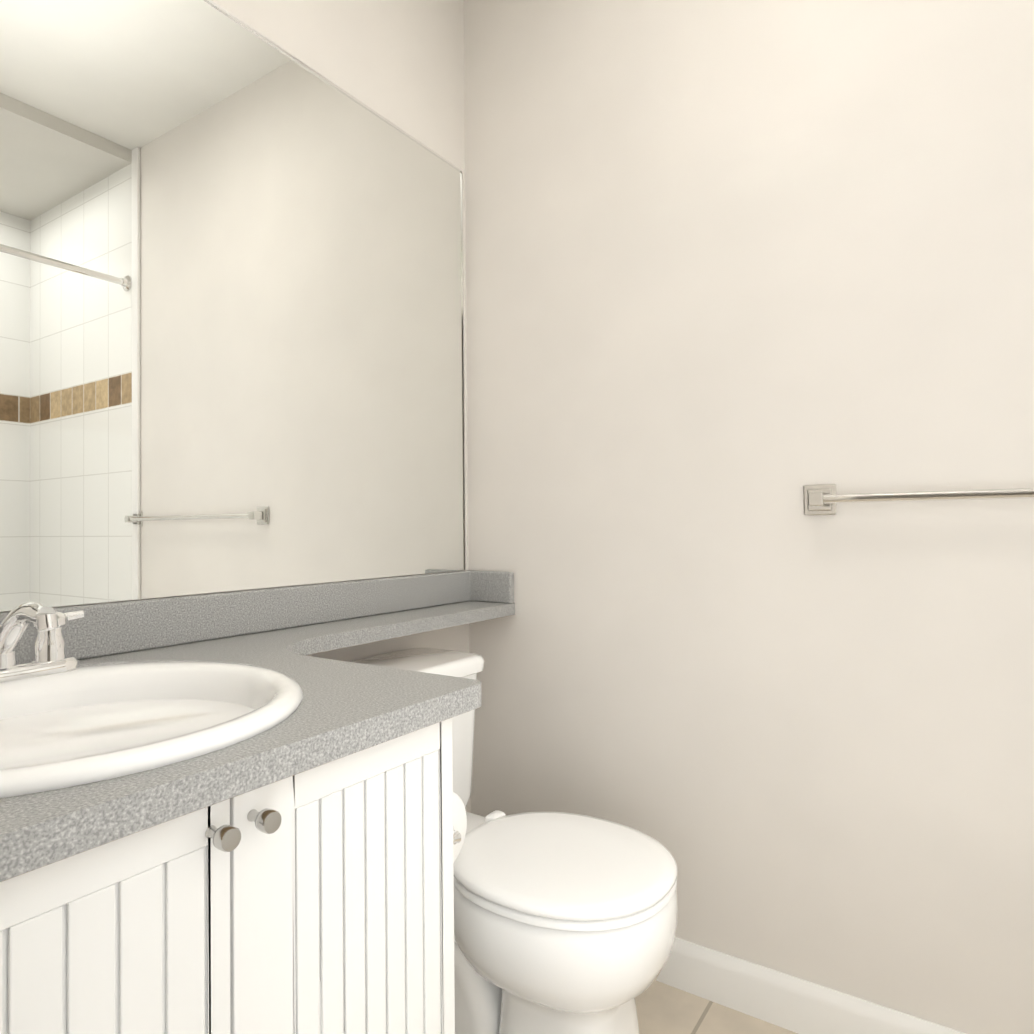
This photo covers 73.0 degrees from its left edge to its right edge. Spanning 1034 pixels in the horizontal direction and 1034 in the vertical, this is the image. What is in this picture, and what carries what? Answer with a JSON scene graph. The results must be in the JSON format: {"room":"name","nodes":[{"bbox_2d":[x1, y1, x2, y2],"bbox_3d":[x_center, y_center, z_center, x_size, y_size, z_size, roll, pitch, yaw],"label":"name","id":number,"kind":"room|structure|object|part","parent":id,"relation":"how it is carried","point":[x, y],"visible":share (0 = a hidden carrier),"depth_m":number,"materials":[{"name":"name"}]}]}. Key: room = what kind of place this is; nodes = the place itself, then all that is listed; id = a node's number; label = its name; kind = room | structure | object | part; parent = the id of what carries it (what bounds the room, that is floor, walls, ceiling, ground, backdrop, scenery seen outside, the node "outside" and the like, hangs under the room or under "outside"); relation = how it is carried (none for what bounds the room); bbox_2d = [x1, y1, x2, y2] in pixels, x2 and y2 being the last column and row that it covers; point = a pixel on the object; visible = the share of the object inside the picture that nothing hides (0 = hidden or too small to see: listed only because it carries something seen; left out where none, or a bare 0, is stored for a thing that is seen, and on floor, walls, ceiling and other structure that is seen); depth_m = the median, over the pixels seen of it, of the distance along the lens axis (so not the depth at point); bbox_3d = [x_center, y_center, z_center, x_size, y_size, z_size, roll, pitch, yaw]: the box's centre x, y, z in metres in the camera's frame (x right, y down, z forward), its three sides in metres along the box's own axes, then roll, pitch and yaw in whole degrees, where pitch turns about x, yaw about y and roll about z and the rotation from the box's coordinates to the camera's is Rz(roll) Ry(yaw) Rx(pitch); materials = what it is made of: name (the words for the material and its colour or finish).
{"room":"bathroom","nodes":[
{"label":"bathroom","id":0,"kind":"room"},
{"bbox_2d":[0,0,470,812],"bbox_3d":[-0.891,-0.235,0.730,0.100,2.425,2.603,-1,-1,34],"label":"wall","id":1,"kind":"structure","parent":0,"point":[398,62],"depth_m":1.58,"materials":[{"name":"paint"}]},
{"bbox_2d":[0,0,465,611],"bbox_3d":[-0.503,-0.378,1.217,0.008,1.012,1.325,-1,-1,34],"label":"mirror","id":2,"kind":"object","parent":1,"relation":"attached to","point":[232,356],"visible":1,"depth_m":1.19,"materials":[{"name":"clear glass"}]},
{"bbox_3d":[-0.503,-0.378,1.217,0.008,1.012,1.325,-1,-1,34],"label":"frame","id":3,"kind":"part","parent":2,"relation":"part of","materials":[{"name":"silver metal"}]},
{"bbox_2d":[0,570,513,660],"bbox_3d":[-0.439,0.167,1.176,0.141,0.076,1.350,-1,-1,34],"label":"backsplash","id":4,"kind":"structure","parent":1,"relation":"attached to","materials":[{"name":"laminate"}]},
{"bbox_2d":[635,980,797,1033],"bbox_3d":[0.205,0.985,-0.014,2.710,0.060,2.803,-1,-1,34],"label":"floor","id":5,"kind":"structure","parent":0,"point":[662,1008],"depth_m":1.36,"materials":[{"name":"tile"}]},
{"bbox_2d":[0,694,481,1033],"bbox_3d":[-0.427,0.600,0.766,0.602,0.746,0.687,-1,-1,34],"label":"bathroom vanity","id":6,"kind":"object","parent":5,"relation":"on","point":[238,812],"depth_m":0.59,"materials":[{"name":"white wood"}]},
{"bbox_3d":[-0.319,0.541,0.455,0.018,0.631,0.287,-1,-1,34],"label":"door","id":7,"kind":"part","parent":6,"relation":"part of","materials":[{"name":"white wood"}]},
{"bbox_3d":[-0.233,0.251,0.551,0.028,0.018,0.018,-1,-1,34],"label":"knob","id":8,"kind":"part","parent":6,"relation":"part of","materials":[{"name":"silver metal"}]},
{"bbox_2d":[0,570,514,857],"bbox_3d":[-0.250,0.177,1.050,0.596,0.104,1.352,-1,-1,34],"label":"countertop","id":9,"kind":"structure","parent":6,"relation":"on","point":[289,624],"depth_m":1.07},
{"bbox_2d":[0,602,87,673],"bbox_3d":[-0.549,0.133,0.773,0.150,0.080,0.175,-1,-1,34],"label":"faucet","id":10,"kind":"object","parent":9,"relation":"on","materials":[{"name":"silver metal"}]},
{"bbox_2d":[0,646,403,813],"bbox_3d":[-0.453,0.266,0.688,0.468,0.167,0.464,-1,-1,34],"label":"sink","id":11,"kind":"object","parent":9,"relation":"in","point":[85,723],"depth_m":0.77,"materials":[{"name":"white ceramic"}]},
{"bbox_3d":[-0.212,0.252,0.582,0.028,0.018,0.018,-1,-1,34],"label":"knob","id":12,"kind":"part","parent":6,"relation":"part of","materials":[{"name":"silver metal"}]},
{"bbox_3d":[-0.159,0.543,0.695,0.018,0.631,0.288,-1,-1,34],"label":"door","id":13,"kind":"part","parent":6,"relation":"part of","materials":[{"name":"white wood"}]},
{"bbox_2d":[349,648,677,1033],"bbox_3d":[-0.053,0.631,1.236,0.678,0.692,0.404,-1,-1,34],"label":"toilet","id":14,"kind":"object","parent":5,"relation":"on","point":[565,923],"visible":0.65,"depth_m":1.06,"materials":[{"name":"white ceramic"}]},
{"bbox_3d":[-0.252,0.308,1.372,0.208,0.036,0.404,-1,-1,34],"label":"lid","id":15,"kind":"part","parent":14,"relation":"part of","materials":[{"name":"white ceramic"}]},
{"bbox_3d":[0.073,0.560,1.153,0.373,0.020,0.331,-1,-1,34],"label":"seat lid","id":16,"kind":"part","parent":14,"relation":"part of","materials":[{"name":"white plastic"}]},
{"bbox_3d":[0.073,0.578,1.153,0.371,0.012,0.329,-1,-1,34],"label":"seat","id":17,"kind":"part","parent":14,"relation":"part of","materials":[{"name":"white plastic"}]},
{"bbox_2d":[464,0,1033,1033],"bbox_3d":[0.944,-0.246,1.129,2.710,2.425,0.100,-1,-1,34],"label":"wall","id":18,"kind":"structure","parent":0,"point":[740,274],"depth_m":1.36,"materials":[{"name":"paint"}]},
{"bbox_2d":[656,937,965,1033],"bbox_3d":[0.535,0.925,1.322,1.575,0.096,0.014,-1,-1,34],"label":"baseboard","id":19,"kind":"structure","parent":18,"relation":"attached to","point":[787,1001],"depth_m":1.34,"materials":[{"name":"white wood"}]},
{"bbox_2d":[803,484,1033,514],"bbox_3d":[0.871,-0.039,1.087,0.811,0.058,0.047,-1,-1,34],"label":"towel rail","id":20,"kind":"object","parent":18,"relation":"attached to","point":[821,499],"visible":1,"depth_m":1.22,"materials":[{"name":"silver metal"}]}
]}

